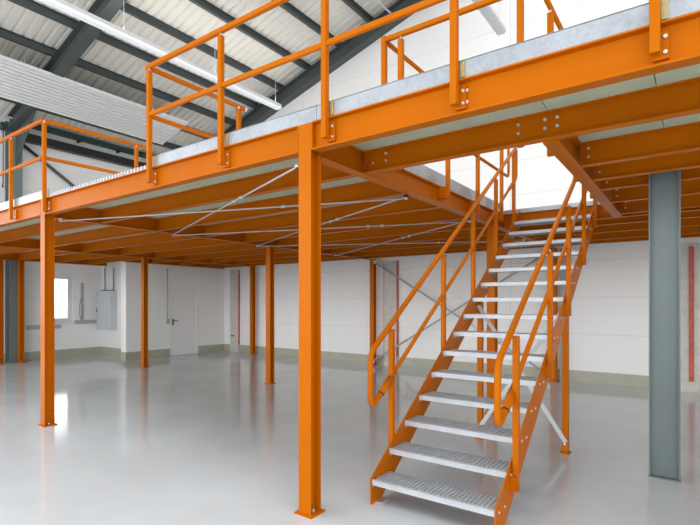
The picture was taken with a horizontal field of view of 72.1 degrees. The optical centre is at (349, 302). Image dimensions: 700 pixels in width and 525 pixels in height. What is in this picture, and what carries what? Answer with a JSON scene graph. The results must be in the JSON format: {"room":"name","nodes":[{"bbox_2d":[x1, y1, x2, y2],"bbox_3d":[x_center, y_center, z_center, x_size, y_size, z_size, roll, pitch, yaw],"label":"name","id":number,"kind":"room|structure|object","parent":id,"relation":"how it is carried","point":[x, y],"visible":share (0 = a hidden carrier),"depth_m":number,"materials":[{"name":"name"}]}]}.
{"room":"warehouse","nodes":[
{"label":"warehouse","id":0,"kind":"room"},
{"bbox_2d":[0,118,145,353],"bbox_3d":[-10.300,-1.650,11.547,0.200,6.500,14.760,0,0,36],"label":"wall","id":1,"kind":"structure","parent":0,"point":[70,335],"depth_m":14.08,"materials":[{"name":"white paint"}]},
{"bbox_2d":[26,325,60,329],"bbox_3d":[-8.656,0.695,13.617,0.060,0.110,0.880,0,0,36],"label":"cable trunking","id":2,"kind":"object","parent":1,"relation":"attached to","point":[32,327],"visible":0.71,"depth_m":13.41,"materials":[{"name":"grey plastic"}]},
{"bbox_2d":[24,144,74,186],"bbox_3d":[-7.659,-2.855,14.938,0.087,3.025,4.500,0,0,36],"label":"brace","id":3,"kind":"object","parent":1,"relation":"attached to","point":[32,152],"visible":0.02,"depth_m":13.73,"materials":[{"name":"grey metal"}]},
{"bbox_2d":[4,347,100,361],"bbox_3d":[-8.704,1.485,13.584,0.020,0.230,3.330,0,0,36],"label":"baseboard","id":4,"kind":"structure","parent":1,"relation":"attached to","point":[35,355],"depth_m":14.15,"materials":[{"name":"paint"}]},
{"bbox_2d":[55,275,74,323],"bbox_3d":[-8.487,-0.095,13.963,0.170,1.410,0.880,0,0,36],"label":"window","id":5,"kind":"structure","parent":1,"relation":"in","point":[63,283],"depth_m":14.12,"materials":[{"name":"white glass"}]},
{"bbox_2d":[25,133,145,167],"bbox_3d":[-7.531,-4.510,15.013,0.180,0.220,4.780,0,0,36],"label":"beam","id":6,"kind":"structure","parent":1,"relation":"attached to","point":[31,138],"depth_m":14.30,"materials":[{"name":"black metal"}]},
{"bbox_2d":[75,283,96,323],"bbox_3d":[-7.962,0.025,14.578,0.067,1.230,0.690,0,0,36],"label":"cable trunking","id":7,"kind":"object","parent":1,"relation":"attached to","point":[82,321],"visible":0.93,"depth_m":14.46,"materials":[{"name":"grey plastic"}]},
{"bbox_2d":[31,122,153,158],"bbox_3d":[-7.545,-4.860,15.011,0.200,0.200,4.800,0,0,36],"label":"beam","id":8,"kind":"structure","parent":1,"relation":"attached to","point":[79,138],"depth_m":14.49,"materials":[{"name":"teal metal"}]},
{"bbox_2d":[101,262,120,348],"bbox_3d":[-6.839,0.150,14.443,2.050,2.900,0.200,0,0,36],"label":"wall","id":9,"kind":"structure","parent":0,"point":[112,338],"depth_m":14.54,"materials":[{"name":"white paint"}]},
{"bbox_2d":[96,290,116,330],"bbox_3d":[-7.364,0.228,14.534,0.750,1.205,0.265,0,0,36],"label":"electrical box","id":10,"kind":"object","parent":9,"relation":"attached to","point":[106,309],"visible":1,"depth_m":14.37,"materials":[{"name":"grey metal"}]},
{"bbox_2d":[101,347,120,355],"bbox_3d":[-6.903,1.485,14.353,2.050,0.230,0.020,0,0,36],"label":"baseboard","id":11,"kind":"structure","parent":9,"relation":"attached to","point":[104,350],"depth_m":14.61,"materials":[{"name":"paint"}]},
{"bbox_2d":[121,261,224,351],"bbox_3d":[-5.261,0.150,14.670,0.250,2.900,3.410,0,0,36],"label":"wall","id":12,"kind":"structure","parent":0,"point":[210,282],"depth_m":14.14,"materials":[{"name":"white paint"}]},
{"bbox_2d":[166,269,169,323],"bbox_3d":[-5.386,-0.185,14.238,0.050,1.630,0.080,0,0,36],"label":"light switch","id":13,"kind":"object","parent":12,"relation":"attached to","point":[167,319],"visible":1,"depth_m":14.21,"materials":[{"name":"grey plastic"}]},
{"bbox_2d":[120,344,224,360],"bbox_3d":[-5.264,1.485,14.648,0.270,0.230,3.410,0,0,36],"label":"baseboard","id":14,"kind":"structure","parent":12,"relation":"attached to","point":[125,356],"depth_m":14.02,"materials":[{"name":"paint"}]},
{"bbox_2d":[123,259,224,268],"bbox_3d":[-5.155,-1.210,14.466,0.100,0.200,3.420,0,0,36],"label":"girder","id":15,"kind":"object","parent":12,"relation":"attached to","point":[175,263],"visible":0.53,"depth_m":14.35,"materials":[{"name":"metal"}]},
{"bbox_2d":[170,287,197,355],"bbox_3d":[-5.076,0.570,14.716,0.116,2.060,1.000,0,0,36],"label":"door","id":16,"kind":"structure","parent":12,"relation":"in","point":[183,300],"depth_m":14.71,"materials":[{"name":"white metal"}]},
{"bbox_2d":[0,0,397,154],"bbox_3d":[-4.024,-6.582,10.861,11.201,3.297,8.160,0,0,36],"label":"ceiling","id":17,"kind":"structure","parent":0,"point":[277,25],"depth_m":12.10,"materials":[{"name":"white metal"}]},
{"bbox_2d":[38,0,170,56],"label":"strip light","id":18,"kind":"object","parent":17,"relation":"hanging from","point":[66,7],"depth_m":9.28,"materials":[{"name":"white plastic"}]},
{"bbox_2d":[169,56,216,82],"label":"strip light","id":19,"kind":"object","parent":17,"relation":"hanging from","point":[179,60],"depth_m":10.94,"materials":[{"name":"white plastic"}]},
{"bbox_2d":[227,68,281,109],"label":"strip light","id":20,"kind":"object","parent":17,"relation":"hanging from","point":[236,87],"depth_m":12.50,"materials":[{"name":"white plastic"}]},
{"bbox_2d":[0,351,699,524],"bbox_3d":[-2.187,1.700,2.098,24.600,0.200,20.860,0,0,36],"label":"floor","id":21,"kind":"structure","parent":0,"point":[199,438],"depth_m":5.34,"materials":[{"name":"grey concrete"}]},
{"bbox_2d":[0,260,3,364],"bbox_3d":[-9.033,0.246,12.422,0.170,2.708,0.170,0,0,36],"label":"column","id":22,"kind":"structure","parent":21,"relation":"on","point":[1,261],"depth_m":12.43,"materials":[{"name":"orange paint"}]},
{"bbox_2d":[4,109,35,362],"bbox_3d":[-8.492,-1.657,12.515,1.590,6.514,0.340,0,0,36],"label":"steel column","id":23,"kind":"structure","parent":21,"relation":"on","point":[11,266],"depth_m":12.79,"materials":[{"name":"metal"}]},
{"bbox_2d":[7,0,126,131],"bbox_3d":[-2.983,-6.829,8.452,14.600,4.635,0.240,0,0,36],"label":"rafter","id":24,"kind":"object","parent":23,"relation":"attached to","point":[84,34],"visible":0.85,"depth_m":10.70,"materials":[{"name":"grey metal"}]},
{"bbox_2d":[0,122,8,186],"bbox_3d":[-9.008,-3.819,12.491,0.240,1.661,0.160,0,0,36],"label":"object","id":25,"kind":"object","parent":24,"relation":"hanging from","point":[4,126],"visible":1,"depth_m":12.49,"materials":[{"name":"metal"}]},
{"bbox_2d":[0,97,182,149],"bbox_3d":[-9.535,-5.171,10.864,0.060,0.195,14.540,0,0,36],"label":"purlin","id":26,"kind":"object","parent":24,"relation":"on","point":[166,144],"visible":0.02,"depth_m":14.12,"materials":[{"name":"grey metal"}]},
{"bbox_2d":[0,50,187,144],"bbox_3d":[-8.931,-5.240,9.267,1.270,0.795,12.657,0,0,36],"label":"panel","id":27,"kind":"object","parent":24,"relation":"hanging from","point":[20,82],"visible":0.9,"depth_m":12.05,"materials":[{"name":"white metal"}]},
{"bbox_2d":[0,27,235,125],"bbox_3d":[-7.870,-5.765,9.669,0.060,0.195,14.540,0,0,36],"label":"purlin","id":28,"kind":"object","parent":24,"relation":"on","point":[6,34],"visible":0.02,"depth_m":12.14,"materials":[{"name":"grey metal"}]},
{"bbox_2d":[8,0,259,108],"bbox_3d":[-7.033,-6.064,9.068,0.060,0.195,14.540,0,0,36],"label":"purlin","id":29,"kind":"object","parent":24,"relation":"on","point":[36,7],"visible":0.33,"depth_m":11.53,"materials":[{"name":"grey metal"}]},
{"bbox_2d":[120,2,283,89],"bbox_3d":[-6.196,-6.363,8.468,0.060,0.195,14.540,0,0,36],"label":"purlin","id":30,"kind":"object","parent":24,"relation":"on","point":[127,8],"visible":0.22,"depth_m":11.58,"materials":[{"name":"grey metal"}]},
{"bbox_2d":[189,0,311,69],"bbox_3d":[-5.342,-6.667,7.856,0.060,0.195,14.540,0,0,36],"label":"purlin","id":31,"kind":"object","parent":24,"relation":"on","point":[207,6],"visible":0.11,"depth_m":11.87,"materials":[{"name":"grey metal"}]},
{"bbox_2d":[271,0,341,46],"bbox_3d":[-4.449,-6.986,7.215,0.060,0.195,14.540,0,0,36],"label":"purlin","id":32,"kind":"object","parent":24,"relation":"on","point":[287,6],"visible":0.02,"depth_m":11.84,"materials":[{"name":"grey metal"}]},
{"bbox_2d":[342,0,373,22],"bbox_3d":[-3.620,-7.282,6.620,0.060,0.195,14.540,0,0,36],"label":"purlin","id":33,"kind":"object","parent":24,"relation":"on","point":[352,4],"visible":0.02,"depth_m":12.00,"materials":[{"name":"grey metal"}]},
{"bbox_2d":[472,0,506,34],"bbox_3d":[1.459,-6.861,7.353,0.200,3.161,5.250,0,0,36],"label":"strip light","id":34,"kind":"object","parent":24,"relation":"hanging from","point":[488,12],"visible":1,"depth_m":9.00,"materials":[{"name":"white plastic"}]},
{"bbox_2d":[16,261,25,362],"bbox_3d":[-8.758,0.246,12.805,0.170,2.708,0.170,0,0,36],"label":"column","id":35,"kind":"structure","parent":21,"relation":"on","point":[20,263],"depth_m":12.79,"materials":[{"name":"orange metal"}]},
{"bbox_2d":[0,253,106,265],"bbox_3d":[-8.796,-1.210,12.752,0.100,0.200,4.730,0,0,36],"label":"girder","id":36,"kind":"object","parent":35,"relation":"on","point":[12,256],"visible":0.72,"depth_m":13.08,"materials":[{"name":"metal"}]},
{"bbox_2d":[37,199,57,426],"bbox_3d":[-3.946,0.129,6.276,0.170,2.943,0.170,0,0,36],"label":"column","id":37,"kind":"structure","parent":21,"relation":"on","point":[47,222],"depth_m":6.27,"materials":[{"name":"orange metal"}]},
{"bbox_2d":[0,199,39,226],"bbox_3d":[-7.143,-1.240,8.544,7.712,0.210,0.090,0,0,36],"label":"beam","id":38,"kind":"structure","parent":37,"relation":"attached to","point":[28,211],"depth_m":6.66,"materials":[{"name":"orange metal"}]},
{"bbox_2d":[0,189,47,209],"bbox_3d":[-7.092,-1.403,8.505,7.840,0.117,0.050,0,0,36],"label":"board","id":39,"kind":"object","parent":38,"relation":"on","point":[31,197],"visible":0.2,"depth_m":6.58,"materials":[{"name":"metal"}]},
{"bbox_2d":[139,258,149,366],"bbox_3d":[-5.108,0.246,11.958,0.170,2.708,0.170,0,0,36],"label":"column","id":40,"kind":"structure","parent":21,"relation":"on","point":[144,261],"depth_m":11.95,"materials":[{"name":"orange metal"}]},
{"bbox_2d":[250,267,255,353],"bbox_3d":[-3.027,0.246,14.945,0.170,2.708,0.170,0,0,36],"label":"column","id":41,"kind":"structure","parent":21,"relation":"on","point":[252,269],"depth_m":14.91,"materials":[{"name":"metal"}]},
{"bbox_2d":[264,246,274,383],"bbox_3d":[-1.579,0.246,9.501,0.170,2.708,0.170,0,0,36],"label":"column","id":42,"kind":"structure","parent":21,"relation":"on","point":[269,250],"depth_m":9.48,"materials":[{"name":"orange metal"}]},
{"bbox_2d":[294,122,325,518],"bbox_3d":[-0.306,0.129,3.665,0.170,2.943,0.170,0,0,36],"label":"column","id":43,"kind":"structure","parent":21,"relation":"on","point":[309,160],"depth_m":3.64,"materials":[{"name":"orange metal"}]},
{"bbox_2d":[45,126,298,214],"bbox_3d":[-2.138,-1.240,4.955,4.353,0.210,0.090,0,0,36],"label":"beam","id":44,"kind":"structure","parent":43,"relation":"attached to","point":[281,145],"depth_m":4.49,"materials":[{"name":"orange metal"}]},
{"bbox_2d":[48,165,145,196],"bbox_3d":[-2.913,-1.366,5.512,2.260,0.042,0.078,0,0,36],"label":"strip","id":45,"kind":"object","parent":44,"relation":"on","point":[141,167],"visible":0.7,"depth_m":5.40,"materials":[{"name":"metal"}]},
{"bbox_2d":[152,105,316,166],"bbox_3d":[-1.116,-1.403,4.218,2.170,0.117,0.050,0,0,36],"label":"board","id":46,"kind":"object","parent":44,"relation":"on","point":[307,115],"visible":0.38,"depth_m":4.00,"materials":[{"name":"metal"}]},
{"bbox_2d":[311,10,699,152],"bbox_3d":[1.525,-1.240,2.328,4.408,0.210,0.090,0,0,36],"label":"beam","id":47,"kind":"structure","parent":43,"relation":"attached to","point":[623,56],"depth_m":2.70,"materials":[{"name":"orange metal"}]},
{"bbox_2d":[0,64,699,252],"bbox_3d":[-1.159,-1.339,9.056,16.840,0.058,7.634,0,0,36],"label":"deck","id":48,"kind":"object","parent":47,"relation":"on","point":[693,71],"depth_m":3.75,"materials":[{"name":"grey metal"}]},
{"bbox_2d":[0,118,145,219],"bbox_3d":[-6.222,-1.760,8.635,6.822,1.191,1.401,0,0,36],"label":"guard rail","id":49,"kind":"object","parent":48,"relation":"on","point":[44,158],"visible":0.87,"depth_m":6.54,"materials":[{"name":"orange metal"}]},
{"bbox_2d":[0,238,256,266],"bbox_3d":[-5.160,-1.210,11.903,0.100,0.200,7.590,0,0,36],"label":"girder","id":50,"kind":"object","parent":48,"relation":"attached to","point":[27,243],"visible":0.52,"depth_m":10.93,"materials":[{"name":"orange metal"}]},
{"bbox_2d":[0,246,36,254],"bbox_3d":[-7.899,-1.215,11.043,3.350,0.190,0.072,0,0,36],"label":"joist","id":51,"kind":"object","parent":50,"relation":"attached to","point":[3,250],"visible":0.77,"depth_m":10.85,"materials":[{"name":"orange paint"}]},
{"bbox_2d":[18,250,74,259],"bbox_3d":[-7.392,-1.215,11.750,3.350,0.190,0.072,0,0,36],"label":"joist","id":52,"kind":"object","parent":50,"relation":"attached to","point":[34,254],"visible":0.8,"depth_m":12.24,"materials":[{"name":"orange paint"}]},
{"bbox_2d":[55,253,112,262],"bbox_3d":[-6.879,-1.215,12.465,3.350,0.190,0.072,0,0,36],"label":"joist","id":53,"kind":"object","parent":50,"relation":"attached to","point":[77,256],"visible":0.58,"depth_m":12.68,"materials":[{"name":"orange paint"}]},
{"bbox_2d":[86,256,149,263],"bbox_3d":[-6.372,-1.215,13.172,3.350,0.190,0.072,0,0,36],"label":"joist","id":54,"kind":"object","parent":50,"relation":"attached to","point":[114,258],"visible":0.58,"depth_m":13.38,"materials":[{"name":"orange paint"}]},
{"bbox_2d":[151,259,174,262],"bbox_3d":[-5.068,-1.215,13.308,1.390,0.190,0.072,0,0,36],"label":"joist","id":55,"kind":"object","parent":50,"relation":"attached to","point":[152,260],"visible":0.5,"depth_m":13.48,"materials":[{"name":"orange paint"}]},
{"bbox_2d":[55,207,369,259],"bbox_3d":[-1.690,-1.210,9.414,0.100,0.200,7.590,0,0,36],"label":"girder","id":56,"kind":"object","parent":48,"relation":"attached to","point":[144,223],"visible":0.37,"depth_m":7.47,"materials":[{"name":"orange metal"}]},
{"bbox_2d":[0,219,96,242],"bbox_3d":[-5.275,-1.215,8.079,4.170,0.190,0.072,0,0,36],"label":"joist","id":57,"kind":"object","parent":56,"relation":"attached to","point":[33,230],"visible":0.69,"depth_m":8.15,"materials":[{"name":"orange paint"}]},
{"bbox_2d":[38,226,151,248],"bbox_3d":[-4.762,-1.215,8.794,4.170,0.190,0.072,0,0,36],"label":"joist","id":58,"kind":"object","parent":56,"relation":"attached to","point":[107,232],"visible":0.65,"depth_m":8.68,"materials":[{"name":"orange paint"}]},
{"bbox_2d":[81,232,196,251],"bbox_3d":[-4.255,-1.215,9.501,4.170,0.190,0.072,0,0,36],"label":"joist","id":59,"kind":"object","parent":56,"relation":"attached to","point":[152,238],"visible":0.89,"depth_m":9.54,"materials":[{"name":"orange paint"}]},
{"bbox_2d":[120,238,235,254],"bbox_3d":[-3.742,-1.215,10.216,4.170,0.190,0.072,0,0,36],"label":"joist","id":60,"kind":"object","parent":56,"relation":"attached to","point":[199,242],"visible":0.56,"depth_m":10.23,"materials":[{"name":"orange paint"}]},
{"bbox_2d":[153,243,265,257],"bbox_3d":[-3.235,-1.215,10.923,4.170,0.190,0.072,0,0,36],"label":"joist","id":61,"kind":"object","parent":56,"relation":"attached to","point":[238,246],"visible":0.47,"depth_m":10.96,"materials":[{"name":"orange paint"}]},
{"bbox_2d":[59,196,407,221],"bbox_3d":[-1.620,-1.083,5.660,4.645,0.053,0.040,0,0,17],"label":"rod","id":62,"kind":"object","parent":56,"relation":"attached to","point":[406,197],"visible":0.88,"depth_m":5.57,"materials":[{"name":"silver metal"}]},
{"bbox_2d":[172,164,298,234],"bbox_3d":[-1.628,-1.094,5.795,0.042,0.034,4.580,0,0,-32],"label":"rod","id":63,"kind":"object","parent":56,"relation":"attached to","point":[296,165],"visible":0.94,"depth_m":4.85,"materials":[{"name":"silver metal"}]},
{"bbox_2d":[183,248,296,260],"bbox_3d":[-2.728,-1.215,11.630,4.170,0.190,0.072,0,0,36],"label":"joist","id":64,"kind":"object","parent":56,"relation":"attached to","point":[262,250],"visible":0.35,"depth_m":11.71,"materials":[{"name":"orange paint"}]},
{"bbox_2d":[210,251,324,262],"bbox_3d":[-2.215,-1.215,12.345,4.170,0.190,0.072,0,0,36],"label":"joist","id":65,"kind":"object","parent":56,"relation":"attached to","point":[285,254],"visible":0.5,"depth_m":12.57,"materials":[{"name":"orange paint"}]},
{"bbox_2d":[235,254,344,264],"bbox_3d":[-1.702,-1.215,13.060,4.170,0.190,0.072,0,0,36],"label":"joist","id":66,"kind":"object","parent":56,"relation":"attached to","point":[325,256],"visible":0.48,"depth_m":13.18,"materials":[{"name":"orange paint"}]},
{"bbox_2d":[249,257,357,265],"bbox_3d":[-1.364,-1.215,13.531,4.170,0.190,0.072,0,0,36],"label":"joist","id":67,"kind":"object","parent":56,"relation":"attached to","point":[345,258],"visible":0.17,"depth_m":13.64,"materials":[{"name":"orange paint"}]},
{"bbox_2d":[172,220,470,235],"bbox_3d":[-0.620,-1.083,7.053,4.661,0.053,0.041,0,0,17],"label":"rod","id":68,"kind":"object","parent":56,"relation":"attached to","point":[367,226],"visible":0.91,"depth_m":6.91,"materials":[{"name":"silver metal"}]},
{"bbox_2d":[256,239,524,246],"bbox_3d":[0.636,-1.083,8.805,4.913,0.053,0.043,0,0,9],"label":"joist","id":69,"kind":"object","parent":56,"relation":"attached to","point":[523,239],"visible":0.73,"depth_m":8.78,"materials":[{"name":"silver metal"}]},
{"bbox_2d":[145,0,668,185],"bbox_3d":[1.040,-1.765,3.371,6.640,1.190,1.310,0,0,36],"label":"guard rail","id":70,"kind":"object","parent":48,"relation":"on","point":[658,9],"visible":0.91,"depth_m":3.61,"materials":[{"name":"orange metal"}]},
{"bbox_2d":[321,145,554,247],"bbox_3d":[1.957,-1.210,6.798,0.100,0.200,7.590,0,0,36],"label":"girder","id":71,"kind":"object","parent":48,"relation":"attached to","point":[348,159],"visible":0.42,"depth_m":4.84,"materials":[{"name":"orange metal"}]},
{"bbox_2d":[100,163,356,223],"bbox_3d":[-1.717,-1.215,5.526,4.388,0.190,0.072,0,0,36],"label":"joist","id":72,"kind":"object","parent":71,"relation":"attached to","point":[229,190],"visible":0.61,"depth_m":5.35,"materials":[{"name":"orange paint"}]},
{"bbox_2d":[157,181,404,230],"bbox_3d":[-1.204,-1.215,6.241,4.388,0.190,0.072,0,0,36],"label":"joist","id":73,"kind":"object","parent":71,"relation":"attached to","point":[363,191],"visible":0.62,"depth_m":6.06,"materials":[{"name":"orange paint"}]},
{"bbox_2d":[203,196,439,236],"bbox_3d":[-0.697,-1.215,6.948,4.388,0.190,0.072,0,0,36],"label":"joist","id":74,"kind":"object","parent":71,"relation":"attached to","point":[411,204],"visible":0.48,"depth_m":6.64,"materials":[{"name":"orange paint"}]},
{"bbox_2d":[257,195,407,245],"bbox_3d":[-0.594,-1.094,7.090,0.043,0.034,4.878,0,0,-29],"label":"rod","id":75,"kind":"object","parent":71,"relation":"attached to","point":[336,219],"visible":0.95,"depth_m":6.11,"materials":[{"name":"silver metal"}]},
{"bbox_2d":[243,208,468,241],"bbox_3d":[-0.184,-1.215,7.663,4.388,0.190,0.072,0,0,36],"label":"joist","id":76,"kind":"object","parent":71,"relation":"attached to","point":[433,215],"visible":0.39,"depth_m":7.29,"materials":[{"name":"orange paint"}]},
{"bbox_2d":[276,220,484,246],"bbox_3d":[0.323,-1.215,8.370,4.388,0.190,0.072,0,0,36],"label":"joist","id":77,"kind":"object","parent":71,"relation":"attached to","point":[408,229],"visible":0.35,"depth_m":8.18,"materials":[{"name":"orange paint"}]},
{"bbox_2d":[334,219,470,255],"bbox_3d":[0.627,-1.094,8.792,0.044,0.034,5.224,0,0,-22],"label":"rod","id":78,"kind":"object","parent":71,"relation":"attached to","point":[468,219],"visible":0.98,"depth_m":7.93,"materials":[{"name":"silver metal"}]},
{"bbox_2d":[321,228,506,248],"bbox_3d":[0.830,-1.215,9.077,4.388,0.190,0.072,0,0,36],"label":"joist","id":79,"kind":"object","parent":71,"relation":"attached to","point":[465,233],"visible":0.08,"depth_m":8.89,"materials":[{"name":"orange paint"}]},
{"bbox_2d":[330,234,525,253],"bbox_3d":[1.343,-1.215,9.792,4.388,0.190,0.072,0,0,36],"label":"joist","id":80,"kind":"object","parent":71,"relation":"attached to","point":[500,237],"visible":0.47,"depth_m":9.89,"materials":[{"name":"orange paint"}]},
{"bbox_2d":[352,240,529,256],"bbox_3d":[1.856,-1.215,10.508,4.388,0.190,0.072,0,0,36],"label":"joist","id":81,"kind":"object","parent":71,"relation":"attached to","point":[478,245],"visible":0.35,"depth_m":10.72,"materials":[{"name":"orange paint"}]},
{"bbox_2d":[404,165,499,211],"bbox_3d":[1.210,-1.386,5.728,0.024,0.152,3.480,0,0,36],"label":"board","id":82,"kind":"object","parent":71,"relation":"on","point":[423,171],"visible":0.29,"depth_m":5.67,"materials":[{"name":"metal"}]},
{"bbox_2d":[365,246,543,258],"bbox_3d":[2.194,-1.215,10.979,4.388,0.190,0.072,0,0,36],"label":"joist","id":83,"kind":"object","parent":71,"relation":"attached to","point":[478,249],"visible":0.24,"depth_m":11.20,"materials":[{"name":"orange paint"}]},
{"bbox_2d":[364,77,699,174],"bbox_3d":[1.941,-1.215,2.897,4.422,0.190,0.070,0,0,36],"label":"beam","id":84,"kind":"structure","parent":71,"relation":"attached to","point":[680,98],"depth_m":3.31,"materials":[{"name":"orange metal"}]},
{"bbox_2d":[503,203,699,227],"bbox_3d":[4.106,-1.215,5.915,4.422,0.190,0.070,0,0,36],"label":"joist","id":85,"kind":"object","parent":71,"relation":"attached to","point":[507,222],"visible":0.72,"depth_m":6.72,"materials":[{"name":"orange paint"}]},
{"bbox_2d":[530,217,699,237],"bbox_3d":[4.934,-1.215,7.069,4.422,0.190,0.072,0,0,36],"label":"joist","id":86,"kind":"object","parent":71,"relation":"attached to","point":[685,222],"visible":0.46,"depth_m":7.52,"materials":[{"name":"orange paint"}]},
{"bbox_2d":[544,226,699,240],"bbox_3d":[5.482,-1.215,7.833,4.422,0.190,0.072,0,0,36],"label":"joist","id":87,"kind":"object","parent":71,"relation":"attached to","point":[689,229],"visible":0.31,"depth_m":8.34,"materials":[{"name":"orange paint"}]},
{"bbox_2d":[551,233,699,245],"bbox_3d":[5.820,-1.215,8.304,4.422,0.190,0.072,0,0,36],"label":"joist","id":88,"kind":"object","parent":71,"relation":"attached to","point":[694,234],"visible":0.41,"depth_m":8.83,"materials":[{"name":"orange paint"}]},
{"bbox_2d":[543,136,622,217],"bbox_3d":[2.454,-1.210,4.814,0.106,0.200,3.645,0,0,36],"label":"beam","id":89,"kind":"structure","parent":48,"relation":"attached to","point":[567,151],"depth_m":4.11,"materials":[{"name":"orange metal"}]},
{"bbox_2d":[381,0,606,221],"bbox_3d":[1.818,-1.762,5.267,1.548,1.205,3.700,0,0,36],"label":"guard rail","id":90,"kind":"object","parent":89,"relation":"attached to","point":[443,192],"visible":0.33,"depth_m":4.20,"materials":[{"name":"orange metal"}]},
{"bbox_2d":[317,0,699,119],"bbox_3d":[1.588,-1.403,2.279,4.476,0.117,0.050,0,0,36],"label":"board","id":91,"kind":"object","parent":47,"relation":"on","point":[637,16],"visible":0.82,"depth_m":2.70,"materials":[{"name":"metal"}]},
{"bbox_2d":[370,259,377,364],"bbox_3d":[0.589,0.246,12.351,0.170,2.708,0.170,0,0,36],"label":"column","id":92,"kind":"structure","parent":21,"relation":"on","point":[372,265],"depth_m":12.33,"materials":[{"name":"orange paint"}]},
{"bbox_2d":[374,261,539,369],"bbox_3d":[2.340,0.230,11.034,4.280,2.580,0.060,0,0,36],"label":"brace","id":93,"kind":"object","parent":92,"relation":"attached to","point":[405,282],"visible":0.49,"depth_m":11.35,"materials":[{"name":"grey metal"}]},
{"bbox_2d":[367,147,596,524],"bbox_3d":[1.717,-0.329,5.132,1.120,3.857,3.971,0,0,36],"label":"staircase","id":94,"kind":"structure","parent":21,"relation":"on","point":[384,477],"depth_m":4.32,"materials":[{"name":"orange metal"}]},
{"bbox_2d":[484,225,497,414],"bbox_3d":[2.053,0.246,6.945,0.170,2.708,0.170,0,0,36],"label":"column","id":95,"kind":"structure","parent":21,"relation":"on","point":[492,306],"depth_m":6.91,"materials":[{"name":"orange metal"}]},
{"bbox_2d":[548,247,558,381],"bbox_3d":[4.133,0.246,9.760,0.170,2.708,0.170,0,0,36],"label":"column","id":96,"kind":"structure","parent":21,"relation":"on","point":[554,379],"depth_m":9.71,"materials":[{"name":"metal"}]},
{"bbox_2d":[373,251,548,361],"bbox_3d":[2.305,0.230,10.986,4.280,2.580,0.060,0,0,36],"label":"brace","id":97,"kind":"object","parent":96,"relation":"attached to","point":[536,259],"visible":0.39,"depth_m":10.98,"materials":[{"name":"grey metal"}]},
{"bbox_2d":[560,248,565,380],"bbox_3d":[4.340,0.250,9.809,0.100,2.700,0.100,0,0,36],"label":"post","id":98,"kind":"object","parent":21,"relation":"on","point":[562,272],"visible":0.21,"depth_m":9.78,"materials":[{"name":"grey metal"}]},
{"bbox_2d":[648,170,680,482],"bbox_3d":[2.871,-3.537,4.389,0.250,10.275,0.130,0,0,36],"label":"steel column","id":99,"kind":"structure","parent":21,"relation":"on","point":[664,187],"depth_m":4.38,"materials":[{"name":"grey metal"}]},
{"bbox_2d":[225,0,699,375],"bbox_3d":[3.775,-3.930,10.411,24.000,11.060,0.200,0,0,36],"label":"wall","id":100,"kind":"structure","parent":0,"point":[609,318],"depth_m":11.03,"materials":[{"name":"white paint"}]},
{"bbox_2d":[230,270,239,351],"bbox_3d":[-3.744,0.270,15.637,0.408,2.660,0.070,0,0,36],"label":"pilaster","id":101,"kind":"object","parent":100,"relation":"attached to","point":[234,274],"visible":1,"depth_m":15.61,"materials":[{"name":"paint"}]},
{"bbox_2d":[224,0,423,133],"bbox_3d":[0.009,-6.793,12.838,14.850,4.707,0.240,0,0,36],"label":"rafter","id":102,"kind":"object","parent":100,"relation":"attached to","point":[351,47],"visible":0.44,"depth_m":13.34,"materials":[{"name":"grey metal"}]},
{"bbox_2d":[383,260,398,365],"bbox_3d":[1.040,0.270,12.213,0.417,2.660,0.060,0,0,36],"label":"pilaster","id":103,"kind":"object","parent":100,"relation":"attached to","point":[390,282],"visible":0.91,"depth_m":12.19,"materials":[{"name":"paint"}]},
{"bbox_2d":[225,344,648,387],"bbox_3d":[4.654,1.485,9.645,21.680,0.230,0.020,0,0,36],"label":"baseboard","id":104,"kind":"structure","parent":100,"relation":"attached to","point":[642,381],"depth_m":11.01,"materials":[{"name":"grey paint"}]},
{"bbox_2d":[681,242,699,392],"bbox_3d":[6.076,0.270,8.591,0.280,2.660,0.075,0,0,36],"label":"pilaster","id":105,"kind":"object","parent":100,"relation":"attached to","point":[690,252],"visible":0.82,"depth_m":8.56,"materials":[{"name":"paint"}]},
{"bbox_3d":[3.379,0.129,1.022,0.170,2.943,0.170,0,0,36],"label":"column","id":106,"kind":"structure","parent":0,"visible":0},
{"bbox_3d":[5.632,-1.210,4.163,0.100,0.200,7.590,0,0,36],"label":"girder","id":107,"kind":"object","parent":106,"relation":"attached to","visible":0},
{"bbox_2d":[520,210,699,230],"bbox_3d":[4.444,-1.215,6.387,4.422,0.190,0.072,0,0,36],"label":"joist","id":108,"kind":"object","parent":107,"relation":"attached to","point":[690,214],"visible":0.13,"depth_m":6.85,"materials":[{"name":"orange paint"}]},
{"bbox_2d":[581,122,699,167],"bbox_3d":[3.074,-1.215,3.136,2.859,0.190,0.072,0,0,36],"label":"joist","id":109,"kind":"object","parent":107,"relation":"attached to","point":[683,138],"visible":1,"depth_m":3.71,"materials":[{"name":"orange paint"}]},
{"bbox_2d":[593,150,699,180],"bbox_3d":[3.401,-1.215,3.591,2.859,0.190,0.072,0,0,36],"label":"joist","id":110,"kind":"object","parent":107,"relation":"attached to","point":[687,160],"visible":0.63,"depth_m":4.17,"materials":[{"name":"orange paint"}]},
{"bbox_2d":[601,168,699,190],"bbox_3d":[3.669,-1.215,3.965,2.859,0.190,0.072,0,0,36],"label":"joist","id":111,"kind":"object","parent":107,"relation":"attached to","point":[687,174],"visible":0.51,"depth_m":4.62,"materials":[{"name":"orange paint"}]},
{"bbox_2d":[611,179,699,202],"bbox_3d":[4.100,-1.215,4.566,2.859,0.190,0.072,0,0,36],"label":"joist","id":112,"kind":"object","parent":107,"relation":"attached to","point":[690,187],"visible":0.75,"depth_m":5.24,"materials":[{"name":"orange paint"}]},
{"bbox_2d":[621,194,699,213],"bbox_3d":[4.590,-1.215,5.249,2.859,0.190,0.072,0,0,36],"label":"joist","id":113,"kind":"object","parent":107,"relation":"attached to","point":[687,201],"visible":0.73,"depth_m":5.92,"materials":[{"name":"orange paint"}]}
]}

